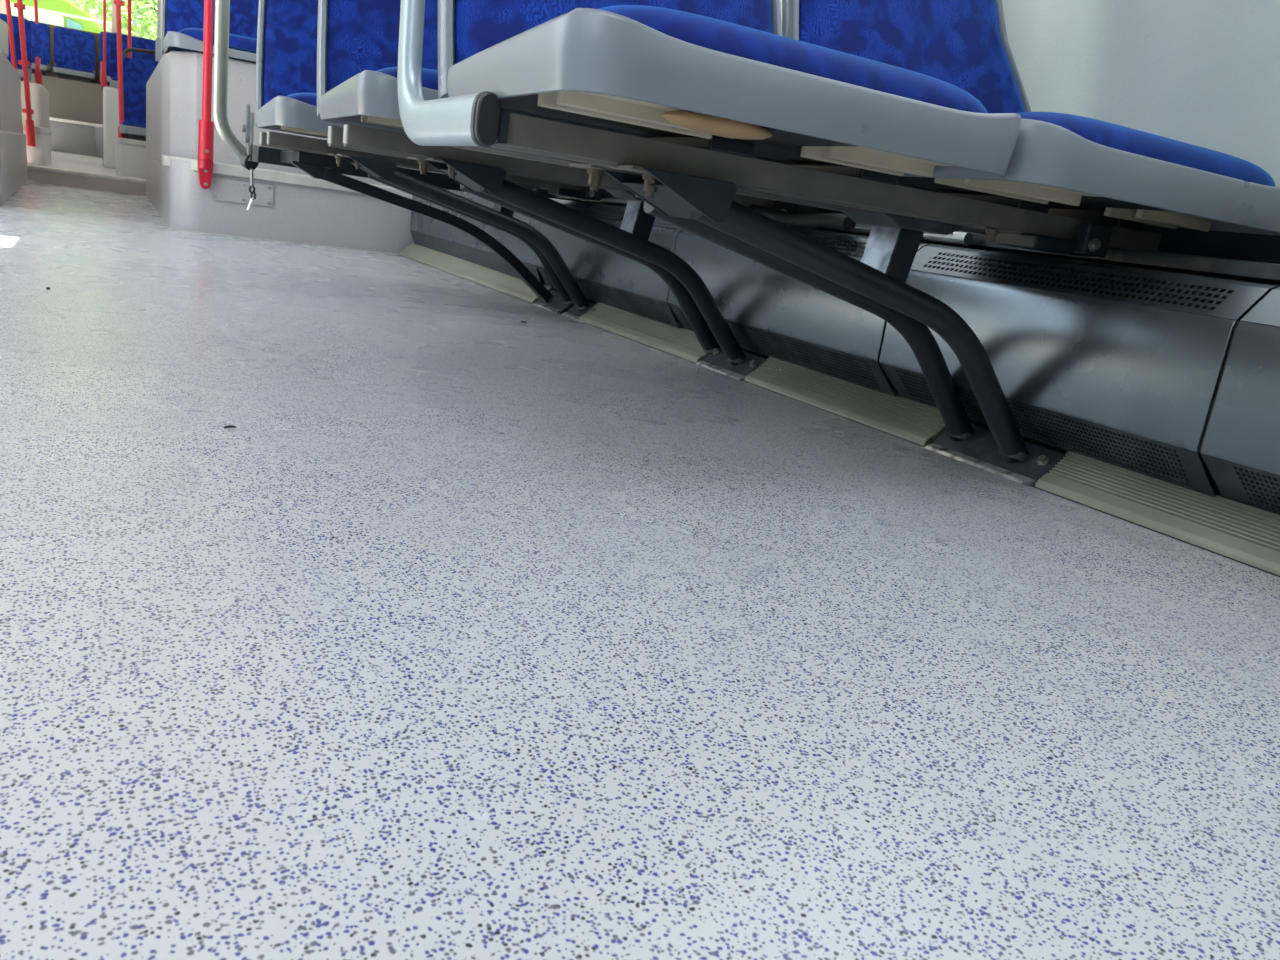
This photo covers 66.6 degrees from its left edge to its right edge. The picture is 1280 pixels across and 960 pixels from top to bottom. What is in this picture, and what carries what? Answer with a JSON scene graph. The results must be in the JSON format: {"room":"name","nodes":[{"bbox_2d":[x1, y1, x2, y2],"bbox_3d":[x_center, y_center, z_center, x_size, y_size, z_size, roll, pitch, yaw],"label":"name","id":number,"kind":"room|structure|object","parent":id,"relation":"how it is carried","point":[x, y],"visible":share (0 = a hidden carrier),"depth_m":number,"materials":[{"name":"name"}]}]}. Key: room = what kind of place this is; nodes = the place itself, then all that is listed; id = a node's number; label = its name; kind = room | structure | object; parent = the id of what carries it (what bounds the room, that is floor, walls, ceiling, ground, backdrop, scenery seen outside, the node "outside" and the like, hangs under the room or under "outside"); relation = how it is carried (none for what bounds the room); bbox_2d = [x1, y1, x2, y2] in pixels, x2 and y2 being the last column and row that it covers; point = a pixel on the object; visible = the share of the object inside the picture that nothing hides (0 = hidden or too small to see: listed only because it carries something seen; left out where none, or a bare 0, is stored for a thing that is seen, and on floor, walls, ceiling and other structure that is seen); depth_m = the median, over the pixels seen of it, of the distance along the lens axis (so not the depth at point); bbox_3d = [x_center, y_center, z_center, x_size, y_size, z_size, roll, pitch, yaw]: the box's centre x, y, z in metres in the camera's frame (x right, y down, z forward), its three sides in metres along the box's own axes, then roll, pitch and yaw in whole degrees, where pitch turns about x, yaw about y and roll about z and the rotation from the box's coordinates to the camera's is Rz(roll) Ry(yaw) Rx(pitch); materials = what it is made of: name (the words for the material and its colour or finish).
{"room":"transit interior","nodes":[
{"label":"transit interior","id":0,"kind":"room"},
{"bbox_2d":[29,20,100,84],"bbox_3d":[-6.080,-4.620,11.515,2.560,1.100,0.100,0,17,-28],"label":"wall","id":1,"kind":"structure","parent":0,"point":[97,70],"depth_m":11.13,"materials":[{"name":"brown"}]},
{"bbox_2d":[0,0,116,32],"bbox_3d":[-5.970,-5.554,11.254,2.610,0.850,0.120,0,17,-28],"label":"trim","id":2,"kind":"structure","parent":1,"relation":"attached to","point":[2,2],"depth_m":11.19,"materials":[{"name":"grey"}]},
{"bbox_2d":[29,74,109,123],"bbox_3d":[-6.518,-4.217,10.857,1.120,0.465,0.860,0,17,-28],"label":"wall","id":3,"kind":"structure","parent":0,"point":[68,99],"depth_m":10.58,"materials":[{"name":"brown"}]},
{"bbox_2d":[28,20,49,75],"bbox_3d":[-6.666,-4.717,10.608,0.411,0.569,0.505,0,17,-28],"label":"seat","id":4,"kind":"object","parent":3,"relation":"on","point":[40,33],"visible":0.38,"depth_m":10.78,"materials":[{"name":"blue fabric"}]},
{"bbox_2d":[53,27,95,82],"bbox_3d":[-6.277,-4.713,10.819,0.406,0.559,0.503,0,17,-28],"label":"seat","id":5,"kind":"object","parent":3,"relation":"on","point":[74,50],"visible":0.99,"depth_m":10.91,"materials":[{"name":"blue fabric"}]},
{"bbox_2d":[54,65,93,73],"bbox_3d":[-6.282,-4.550,10.829,0.376,0.024,0.410,0,17,-28],"label":"seat cushion","id":6,"kind":"object","parent":5,"relation":"on","point":[69,69],"depth_m":10.67,"materials":[{"name":"blue fabric"}]},
{"bbox_2d":[49,120,102,158],"bbox_3d":[-5.335,-3.435,10.128,2.500,0.340,4.500,0,17,-28],"label":"step","id":7,"kind":"structure","parent":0,"point":[71,138],"depth_m":9.10,"materials":[{"name":"grey plastic"}]},
{"bbox_2d":[49,117,102,126],"bbox_3d":[-5.291,-3.293,8.920,1.375,0.027,0.597,9,15,3],"label":"trim","id":8,"kind":"structure","parent":7,"relation":"on","point":[50,118],"depth_m":9.04,"materials":[{"name":"beige plastic"}]},
{"bbox_2d":[28,151,145,179],"bbox_3d":[-4.109,-2.444,7.895,2.560,0.215,3.550,0,17,-28],"label":"floor","id":9,"kind":"structure","parent":0,"point":[59,160],"depth_m":7.25,"materials":[{"name":"grey plastic"}]},
{"bbox_2d":[0,13,31,80],"bbox_3d":[-4.671,-3.121,7.004,0.491,0.494,0.497,0,17,-28],"label":"seat","id":10,"kind":"object","parent":9,"relation":"on","point":[15,22],"visible":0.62,"depth_m":7.21,"materials":[{"name":"blue fabric"}]},
{"bbox_2d":[5,0,27,164],"bbox_3d":[-3.799,-3.039,5.832,0.186,2.210,0.039,0,17,-28],"label":"pole","id":11,"kind":"object","parent":9,"relation":"on","point":[8,6],"visible":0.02,"depth_m":5.92,"materials":[{"name":"red metal"}]},
{"bbox_2d":[14,0,35,146],"bbox_3d":[-3.763,-3.117,5.902,0.140,2.087,0.051,0,17,-28],"label":"pole","id":12,"kind":"object","parent":9,"relation":"on","point":[30,130],"visible":1,"depth_m":6.07,"materials":[{"name":"red metal"}]},
{"bbox_2d":[25,119,35,146],"bbox_3d":[-3.855,-2.195,6.168,0.053,0.162,0.046,0,17,-28],"label":"socket","id":13,"kind":"object","parent":12,"relation":"attached to","point":[30,130],"depth_m":6.15,"materials":[{"name":"red"}]},
{"bbox_2d":[21,81,49,128],"bbox_3d":[-4.822,-2.726,7.321,0.620,0.525,1.100,0,17,-28],"label":"plinth","id":14,"kind":"object","parent":9,"relation":"on","point":[39,96],"visible":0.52,"depth_m":6.98,"materials":[{"name":"grey plastic"}]},
{"bbox_2d":[23,125,51,165],"bbox_3d":[-4.213,-2.223,6.380,0.606,0.242,0.650,0,17,-28],"label":"plinth","id":15,"kind":"object","parent":9,"relation":"on","point":[40,155],"visible":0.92,"depth_m":6.25,"materials":[{"name":"grey plastic"}]},
{"bbox_2d":[35,57,42,84],"bbox_3d":[-4.482,-2.775,7.280,0.051,0.722,0.088,0,17,-28],"label":"pole","id":16,"kind":"object","parent":9,"relation":"on","point":[38,76],"visible":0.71,"depth_m":7.19,"materials":[{"name":"red plastic"}]},
{"bbox_2d":[100,61,107,91],"bbox_3d":[-4.108,-2.800,7.475,0.051,0.772,0.088,0,17,-28],"label":"pole","id":17,"kind":"object","parent":9,"relation":"on","point":[103,79],"visible":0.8,"depth_m":7.38,"materials":[{"name":"red plastic"}]},
{"bbox_2d":[103,0,105,73],"bbox_3d":[-4.071,-3.817,7.413,0.024,1.600,0.020,0,17,-28],"label":"pole","id":18,"kind":"object","parent":9,"relation":"on","point":[104,1],"visible":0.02,"depth_m":7.50,"materials":[{"name":"red metal"}]},
{"bbox_2d":[103,87,118,168],"bbox_3d":[-3.803,-2.767,7.891,0.945,0.582,0.950,0,17,-28],"label":"plinth","id":19,"kind":"object","parent":9,"relation":"on","point":[110,95],"visible":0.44,"depth_m":7.29,"materials":[{"name":"grey plastic"}]},
{"bbox_2d":[114,0,125,137],"bbox_3d":[-3.531,-3.344,6.621,0.073,1.955,0.054,0,17,-28],"label":"pole","id":20,"kind":"object","parent":9,"relation":"on","point":[119,3],"visible":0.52,"depth_m":6.73,"materials":[{"name":"red metal"}]},
{"bbox_2d":[118,126,125,137],"bbox_3d":[-3.648,-2.446,6.866,0.049,0.080,0.050,0,17,-28],"label":"socket","id":21,"kind":"object","parent":20,"relation":"attached to","point":[120,135],"depth_m":6.85,"materials":[{"name":"red"}]},
{"bbox_2d":[114,137,145,178],"bbox_3d":[-3.270,-2.229,6.891,0.781,0.247,0.650,0,17,-28],"label":"plinth","id":22,"kind":"object","parent":9,"relation":"on","point":[130,153],"visible":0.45,"depth_m":6.49,"materials":[{"name":"grey plastic"}]},
{"bbox_2d":[109,33,158,87],"bbox_3d":[-3.930,-3.237,7.665,0.426,0.489,0.498,0,17,-28],"label":"seat","id":23,"kind":"object","parent":9,"relation":"on","point":[137,42],"visible":0.41,"depth_m":7.73,"materials":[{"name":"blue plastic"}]},
{"bbox_2d":[120,48,157,140],"bbox_3d":[-3.451,-2.724,6.933,0.446,0.670,0.533,0,17,-28],"label":"seat","id":24,"kind":"object","parent":9,"relation":"on","point":[136,72],"visible":0.34,"depth_m":7.00,"materials":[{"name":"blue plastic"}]},
{"bbox_2d":[122,122,145,127],"bbox_3d":[-3.457,-2.503,6.945,0.416,0.024,0.410,0,17,-28],"label":"seat cushion","id":25,"kind":"object","parent":24,"relation":"on","point":[124,124],"depth_m":6.71,"materials":[{"name":"blue fabric"}]},
{"bbox_2d":[122,57,157,124],"bbox_3d":[-3.527,-2.795,7.072,0.446,0.444,0.080,0,17,-28],"label":"cushion","id":26,"kind":"object","parent":24,"relation":"on","point":[136,72],"depth_m":7.00,"materials":[{"name":"blue fabric"}]},
{"bbox_2d":[0,182,1279,959],"bbox_3d":[-1.011,-0.400,2.196,2.560,0.050,10.050,0,17,-28],"label":"floor","id":27,"kind":"structure","parent":0,"point":[476,631],"depth_m":0.68,"materials":[{"name":"plastic"}]},
{"bbox_2d":[0,19,26,204],"bbox_3d":[-3.369,-1.811,4.650,0.722,0.760,2.890,0,17,-28],"label":"podium","id":28,"kind":"object","parent":27,"relation":"on","point":[13,151],"visible":1,"depth_m":4.54,"materials":[{"name":"plastic"}]},
{"bbox_2d":[26,165,145,195],"bbox_3d":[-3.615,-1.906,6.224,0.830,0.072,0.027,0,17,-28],"label":"trim","id":29,"kind":"structure","parent":27,"relation":"on","point":[32,176],"depth_m":6.25,"materials":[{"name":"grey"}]},
{"bbox_2d":[146,50,443,254],"bbox_3d":[-1.969,-1.778,5.320,1.238,0.734,3.062,0,17,-28],"label":"podium","id":30,"kind":"object","parent":27,"relation":"on","point":[290,205],"visible":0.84,"depth_m":4.09,"materials":[{"name":"plastic"}]},
{"bbox_2d":[155,0,163,61],"bbox_3d":[-2.156,-2.748,4.423,0.063,1.600,0.064,0,17,-28],"label":"pole","id":31,"kind":"object","parent":30,"relation":"on","point":[159,54],"visible":0.36,"depth_m":4.57,"materials":[{"name":"grey metal"}]},
{"bbox_2d":[155,38,163,61],"bbox_3d":[-2.257,-2.030,4.614,0.063,0.100,0.064,0,17,-28],"label":"socket","id":32,"kind":"object","parent":31,"relation":"attached to","point":[159,54],"depth_m":4.59,"materials":[{"name":"grey plastic"}]},
{"bbox_2d":[197,0,213,188],"bbox_3d":[-1.567,-2.162,3.563,0.056,2.126,0.066,0,17,-28],"label":"pole","id":33,"kind":"object","parent":30,"relation":"attached to","point":[206,126],"visible":0.98,"depth_m":3.75,"materials":[{"name":"red metal"}]},
{"bbox_2d":[198,120,213,160],"bbox_3d":[-1.685,-1.318,3.785,0.055,0.145,0.055,0,17,-28],"label":"socket","id":34,"kind":"object","parent":33,"relation":"attached to","point":[206,127],"depth_m":3.77,"materials":[{"name":"red metal"}]},
{"bbox_2d":[161,0,258,62],"bbox_3d":[-1.502,-2.131,4.392,1.160,0.600,0.673,0,17,-28],"label":"seat","id":35,"kind":"object","parent":30,"relation":"on","point":[182,26],"visible":0.24,"depth_m":4.29,"materials":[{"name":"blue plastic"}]},
{"bbox_2d":[166,0,258,38],"bbox_3d":[-1.855,-2.187,4.424,0.536,0.574,0.212,0,17,-28],"label":"cushion","id":36,"kind":"object","parent":35,"relation":"on","point":[180,14],"depth_m":4.35,"materials":[{"name":"blue fabric"}]},
{"bbox_2d":[172,28,256,62],"bbox_3d":[-1.730,-1.865,4.227,0.530,0.082,0.410,0,17,-28],"label":"seat cushion","id":37,"kind":"object","parent":35,"relation":"on","point":[242,48],"depth_m":4.03,"materials":[{"name":"blue fabric"}]},
{"bbox_2d":[213,0,589,313],"bbox_3d":[-0.556,-1.057,2.748,1.150,1.050,0.522,0,17,-28],"label":"support","id":38,"kind":"object","parent":27,"relation":"on","point":[324,167],"visible":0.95,"depth_m":2.71,"materials":[{"name":"grey metal"}]},
{"bbox_2d":[247,169,255,209],"bbox_3d":[-1.102,-0.824,2.767,0.011,0.115,0.024,20,19,39],"label":"pull cord","id":39,"kind":"object","parent":38,"relation":"hanging from","point":[252,184],"visible":1,"depth_m":2.77,"materials":[{"name":"silver metal"}]},
{"bbox_2d":[256,0,612,322],"bbox_3d":[-0.482,-1.002,2.708,1.069,0.985,0.711,0,17,-28],"label":"seat","id":40,"kind":"object","parent":27,"relation":"on","point":[286,56],"visible":0.41,"depth_m":2.60,"materials":[{"name":"grey plastic"}]},
{"bbox_2d":[263,0,317,105],"bbox_3d":[-0.805,-1.248,2.714,0.462,0.574,0.212,0,17,-28],"label":"cushion","id":41,"kind":"object","parent":40,"relation":"on","point":[289,26],"depth_m":2.62,"materials":[{"name":"blue fabric"}]},
{"bbox_2d":[285,93,316,105],"bbox_3d":[-0.690,-0.933,2.526,0.502,0.066,0.382,0,17,-28],"label":"seat cushion","id":42,"kind":"object","parent":40,"relation":"on","point":[297,99],"depth_m":2.28,"materials":[{"name":"blue fabric"}]},
{"bbox_2d":[281,126,327,136],"bbox_3d":[-0.642,-0.857,2.455,0.475,0.025,0.158,0,17,-28],"label":"tray","id":43,"kind":"object","parent":40,"relation":"on","point":[290,128],"depth_m":2.40,"materials":[{"name":"beige wood"}]},
{"bbox_2d":[398,243,553,303],"bbox_3d":[-0.661,-0.789,3.634,0.066,0.056,1.555,0,17,-29],"label":"floor strip","id":44,"kind":"object","parent":27,"relation":"on","point":[505,283],"visible":0.95,"depth_m":3.50,"materials":[{"name":"beige rubber"}]},
{"bbox_2d":[410,189,560,281],"bbox_3d":[-0.527,-0.948,3.682,0.290,0.263,1.499,0,17,-28],"label":"panel","id":45,"kind":"object","parent":44,"relation":"on","point":[427,232],"visible":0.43,"depth_m":3.56,"materials":[{"name":"paint"}]},
{"bbox_2d":[410,230,540,281],"bbox_3d":[-0.655,-0.850,3.644,0.026,0.059,1.496,0,17,-28],"label":"grille","id":46,"kind":"object","parent":45,"relation":"attached to","point":[474,252],"depth_m":3.59,"materials":[{"name":"metal"}]},
{"bbox_2d":[445,189,557,204],"bbox_3d":[-0.616,-1.049,3.597,0.047,0.041,1.496,0,17,-28],"label":"grille","id":47,"kind":"object","parent":45,"relation":"attached to","point":[467,195],"depth_m":3.56,"materials":[{"name":"metal"}]},
{"bbox_2d":[317,0,845,379],"bbox_3d":[-0.080,-0.748,1.969,1.069,0.985,0.638,0,17,-28],"label":"seat","id":48,"kind":"object","parent":27,"relation":"on","point":[358,40],"visible":0.23,"depth_m":1.83,"materials":[{"name":"grey plastic"}]},
{"bbox_2d":[361,115,403,128],"bbox_3d":[-0.224,-0.593,1.685,0.475,0.025,0.158,0,17,-28],"label":"tray","id":49,"kind":"object","parent":48,"relation":"on","point":[382,120],"depth_m":1.61,"materials":[{"name":"beige wood"}]},
{"bbox_2d":[327,0,437,91],"bbox_3d":[-0.387,-0.984,1.944,0.462,0.574,0.212,0,17,-28],"label":"cushion","id":50,"kind":"object","parent":48,"relation":"on","point":[362,35],"depth_m":1.85,"materials":[{"name":"blue fabric"}]},
{"bbox_2d":[377,67,437,90],"bbox_3d":[-0.272,-0.668,1.757,0.502,0.066,0.382,0,17,-28],"label":"seat cushion","id":51,"kind":"object","parent":48,"relation":"on","point":[386,77],"depth_m":1.51,"materials":[{"name":"blue fabric"}]},
{"bbox_2d":[579,302,708,362],"bbox_3d":[0.009,-0.378,2.446,0.066,0.056,0.635,0,17,-29],"label":"floor strip","id":52,"kind":"object","parent":27,"relation":"on","point":[681,342],"visible":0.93,"depth_m":2.41,"materials":[{"name":"beige plastic"}]},
{"bbox_2d":[536,200,682,327],"bbox_3d":[0.008,-0.609,2.698,0.290,0.263,0.839,0,17,-28],"label":"panel","id":53,"kind":"object","parent":52,"relation":"on","point":[604,276],"visible":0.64,"depth_m":2.56,"materials":[{"name":"paint"}]},
{"bbox_2d":[536,265,678,327],"bbox_3d":[-0.112,-0.511,2.664,0.044,0.059,0.836,0,17,-28],"label":"grille","id":54,"kind":"object","parent":53,"relation":"attached to","point":[620,295],"depth_m":2.52,"materials":[{"name":"metal"}]},
{"bbox_2d":[557,201,682,233],"bbox_3d":[-0.081,-0.711,2.613,0.047,0.041,0.836,0,17,-28],"label":"grille","id":55,"kind":"object","parent":53,"relation":"attached to","point":[659,227],"depth_m":2.61,"materials":[{"name":"metal"}]},
{"bbox_2d":[397,0,1279,485],"bbox_3d":[0.280,-0.516,1.289,1.085,0.985,0.640,0,17,-28],"label":"seat","id":56,"kind":"object","parent":27,"relation":"on","point":[906,119],"visible":0.99,"depth_m":1.14,"materials":[{"name":"grey plastic"}]},
{"bbox_2d":[454,0,772,63],"bbox_3d":[-0.019,-0.751,1.267,0.462,0.574,0.212,0,17,-28],"label":"cushion","id":57,"kind":"object","parent":56,"relation":"on","point":[479,25],"depth_m":1.18,"materials":[{"name":"blue fabric"}]},
{"bbox_2d":[537,91,951,176],"bbox_3d":[0.144,-0.360,1.008,0.475,0.025,0.158,0,17,-28],"label":"tray","id":58,"kind":"object","parent":56,"relation":"on","point":[599,104],"depth_m":0.98,"materials":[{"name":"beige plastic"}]},
{"bbox_2d":[599,5,987,112],"bbox_3d":[0.097,-0.436,1.080,0.502,0.066,0.382,0,17,-28],"label":"seat cushion","id":59,"kind":"object","parent":56,"relation":"on","point":[615,22],"depth_m":0.88,"materials":[{"name":"blue fabric"}]},
{"bbox_2d":[799,0,1025,113],"bbox_3d":[0.441,-0.753,1.516,0.496,0.574,0.212,0,17,-28],"label":"cushion","id":60,"kind":"object","parent":56,"relation":"on","point":[964,44],"depth_m":1.50,"materials":[{"name":"blue fabric"}]},
{"bbox_2d":[934,178,1230,231],"bbox_3d":[0.616,-0.361,1.264,0.480,0.025,0.158,0,17,-28],"label":"tray","id":61,"kind":"object","parent":56,"relation":"on","point":[1036,190],"depth_m":1.27,"materials":[{"name":"beige plastic"}]},
{"bbox_2d":[1016,112,1275,186],"bbox_3d":[0.568,-0.437,1.336,0.507,0.066,0.382,0,17,-28],"label":"seat cushion","id":62,"kind":"object","parent":56,"relation":"on","point":[1042,139],"depth_m":1.11,"materials":[{"name":"blue fabric"}]},
{"bbox_2d":[400,255,1279,576],"bbox_3d":[0.063,-0.299,2.286,0.007,0.001,4.761,0,17,-29],"label":"dark sealant line","id":63,"kind":"object","parent":27,"relation":"on","point":[400,255],"visible":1,"depth_m":1.39,"materials":[{"name":"black rubber"}]},
{"bbox_2d":[744,356,945,445],"bbox_3d":[0.370,-0.156,1.808,0.066,0.056,0.525,0,17,-29],"label":"floor strip","id":64,"kind":"object","parent":27,"relation":"on","point":[913,421],"visible":0.85,"depth_m":1.76,"materials":[{"name":"beige rubber"}]},
{"bbox_2d":[668,227,929,395],"bbox_3d":[0.371,-0.380,2.030,0.290,0.263,0.747,0,17,-28],"label":"panel","id":65,"kind":"object","parent":64,"relation":"on","point":[767,310],"visible":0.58,"depth_m":1.89,"materials":[{"name":"paint"}]},
{"bbox_2d":[554,195,972,245],"bbox_3d":[-0.072,-0.816,2.801,0.028,0.052,2.750,0,17,-28],"label":"pipe","id":66,"kind":"object","parent":65,"relation":"on","point":[958,237],"visible":0.11,"depth_m":1.74,"materials":[{"name":"white metal"}]},
{"bbox_2d":[668,303,894,395],"bbox_3d":[0.256,-0.282,1.999,0.056,0.059,0.744,0,17,-28],"label":"grille","id":67,"kind":"object","parent":65,"relation":"attached to","point":[760,335],"depth_m":1.86,"materials":[{"name":"metal"}]},
{"bbox_2d":[679,229,922,261],"bbox_3d":[0.282,-0.481,1.945,0.047,0.041,0.744,0,17,-28],"label":"grille","id":68,"kind":"object","parent":65,"relation":"attached to","point":[685,236],"depth_m":1.83,"materials":[{"name":"metal"}]},
{"bbox_2d":[749,205,855,230],"bbox_3d":[0.208,-0.572,2.086,0.067,0.037,0.756,0,17,-28],"label":"cable loom","id":69,"kind":"object","parent":65,"relation":"on","point":[841,221],"visible":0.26,"depth_m":1.89,"materials":[{"name":"black plastic"}]},
{"bbox_2d":[1035,451,1279,575],"bbox_3d":[0.906,0.173,0.858,0.066,0.056,1.317,0,17,-29],"label":"floor strip","id":70,"kind":"object","parent":27,"relation":"on","point":[1250,535],"visible":1,"depth_m":1.24,"materials":[{"name":"beige rubber"}]},
{"bbox_2d":[879,244,1279,496],"bbox_3d":[0.675,-0.188,1.470,0.290,0.263,0.581,0,17,-28],"label":"panel","id":71,"kind":"object","parent":70,"relation":"on","point":[1128,374],"visible":0.83,"depth_m":1.31,"materials":[{"name":"paint"}]},
{"bbox_2d":[879,362,1215,496],"bbox_3d":[0.565,-0.090,1.442,0.066,0.059,0.578,0,17,-28],"label":"grille","id":72,"kind":"object","parent":71,"relation":"attached to","point":[1147,446],"depth_m":1.33,"materials":[{"name":"metal"}]},
{"bbox_2d":[910,246,1268,320],"bbox_3d":[0.586,-0.289,1.386,0.047,0.041,0.578,0,17,-28],"label":"grille","id":73,"kind":"object","parent":71,"relation":"attached to","point":[1162,305],"depth_m":1.33,"materials":[{"name":"metal"}]},
{"bbox_2d":[1199,287,1279,514],"bbox_3d":[0.989,0.010,0.893,0.290,0.263,0.789,0,17,-28],"label":"panel","id":74,"kind":"object","parent":70,"relation":"on","point":[1240,446],"visible":1,"depth_m":1.13,"materials":[{"name":"paint"}]},
{"bbox_2d":[542,188,1279,284],"bbox_3d":[0.297,-0.649,2.316,0.134,0.076,4.600,0,17,-28],"label":"track","id":75,"kind":"object","parent":74,"relation":"on","point":[1221,254],"visible":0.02,"depth_m":1.40,"materials":[{"name":"metal"}]},
{"bbox_2d":[1200,453,1279,514],"bbox_3d":[0.883,0.108,0.868,0.076,0.059,0.786,0,17,-28],"label":"grille","id":76,"kind":"object","parent":74,"relation":"attached to","point":[1244,478],"depth_m":1.15,"materials":[{"name":"metal"}]},
{"bbox_2d":[1240,289,1279,326],"bbox_3d":[0.900,-0.091,0.809,0.047,0.041,0.786,0,17,-28],"label":"panel","id":77,"kind":"object","parent":74,"relation":"attached to","point":[1266,313],"depth_m":1.12,"materials":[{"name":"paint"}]},
{"bbox_2d":[540,0,1279,509],"bbox_3d":[-1.340,-1.848,5.532,0.050,1.030,16.800,0,17,-28],"label":"wall","id":78,"kind":"structure","parent":0,"point":[1202,73],"depth_m":1.52,"materials":[{"name":"plastic"}]},
{"bbox_3d":[-2.236,-3.625,4.435,2.660,0.050,16.800,0,17,-28],"label":"ceiling","id":79,"kind":"structure","parent":0,"visible":0},
{"bbox_2d":[34,0,38,23],"bbox_3d":[-4.650,-4.132,7.466,0.053,1.181,0.024,0,17,-28],"label":"pole","id":80,"kind":"object","parent":79,"relation":"attached to","point":[35,1],"visible":1,"depth_m":7.59,"materials":[{"name":"red metal"}]},
{"bbox_2d":[127,0,131,57],"bbox_3d":[-3.634,-3.630,6.943,0.044,1.600,0.040,0,17,-28],"label":"pole","id":81,"kind":"object","parent":79,"relation":"attached to","point":[128,1],"visible":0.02,"depth_m":7.03,"materials":[{"name":"red metal"}]},
{"label":"outside","id":82,"kind":"structure","parent":0,"visible":0},
{"bbox_3d":[-6.995,-3.363,12.876,80.000,0.050,90.000,0,17,-28],"label":"ground","id":83,"kind":"structure","parent":82,"visible":0},
{"bbox_2d":[10,0,111,33],"bbox_3d":[-13.464,-6.833,15.509,9.160,3.499,2.450,0,17,-28],"label":"coach","id":84,"kind":"object","parent":83,"relation":"on","point":[64,13],"visible":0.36,"depth_m":15.97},
{"bbox_2d":[68,0,100,27],"bbox_3d":[-16.114,-11.344,24.234,5.294,6.971,5.218,0,17,-28],"label":"tree","id":85,"kind":"object","parent":83,"relation":"on","point":[74,3],"visible":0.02,"depth_m":24.97,"materials":[{"name":"green plant"}]},
{"bbox_2d":[75,0,156,39],"bbox_3d":[-9.763,-9.059,21.301,4.456,5.815,4.435,0,17,-28],"label":"tree","id":86,"kind":"object","parent":83,"relation":"on","point":[149,16],"visible":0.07,"depth_m":20.13,"materials":[{"name":"green plant"}]},
{"bbox_3d":[-5.419,-4.221,11.453,1.380,0.465,0.860,0,17,-28],"label":"wall","id":87,"kind":"structure","parent":0,"visible":0},
{"bbox_2d":[99,31,111,85],"bbox_3d":[-5.875,-4.737,11.032,0.426,0.604,0.508,0,17,-28],"label":"seat","id":88,"kind":"object","parent":87,"relation":"on","point":[108,34],"visible":0.19,"depth_m":11.07,"materials":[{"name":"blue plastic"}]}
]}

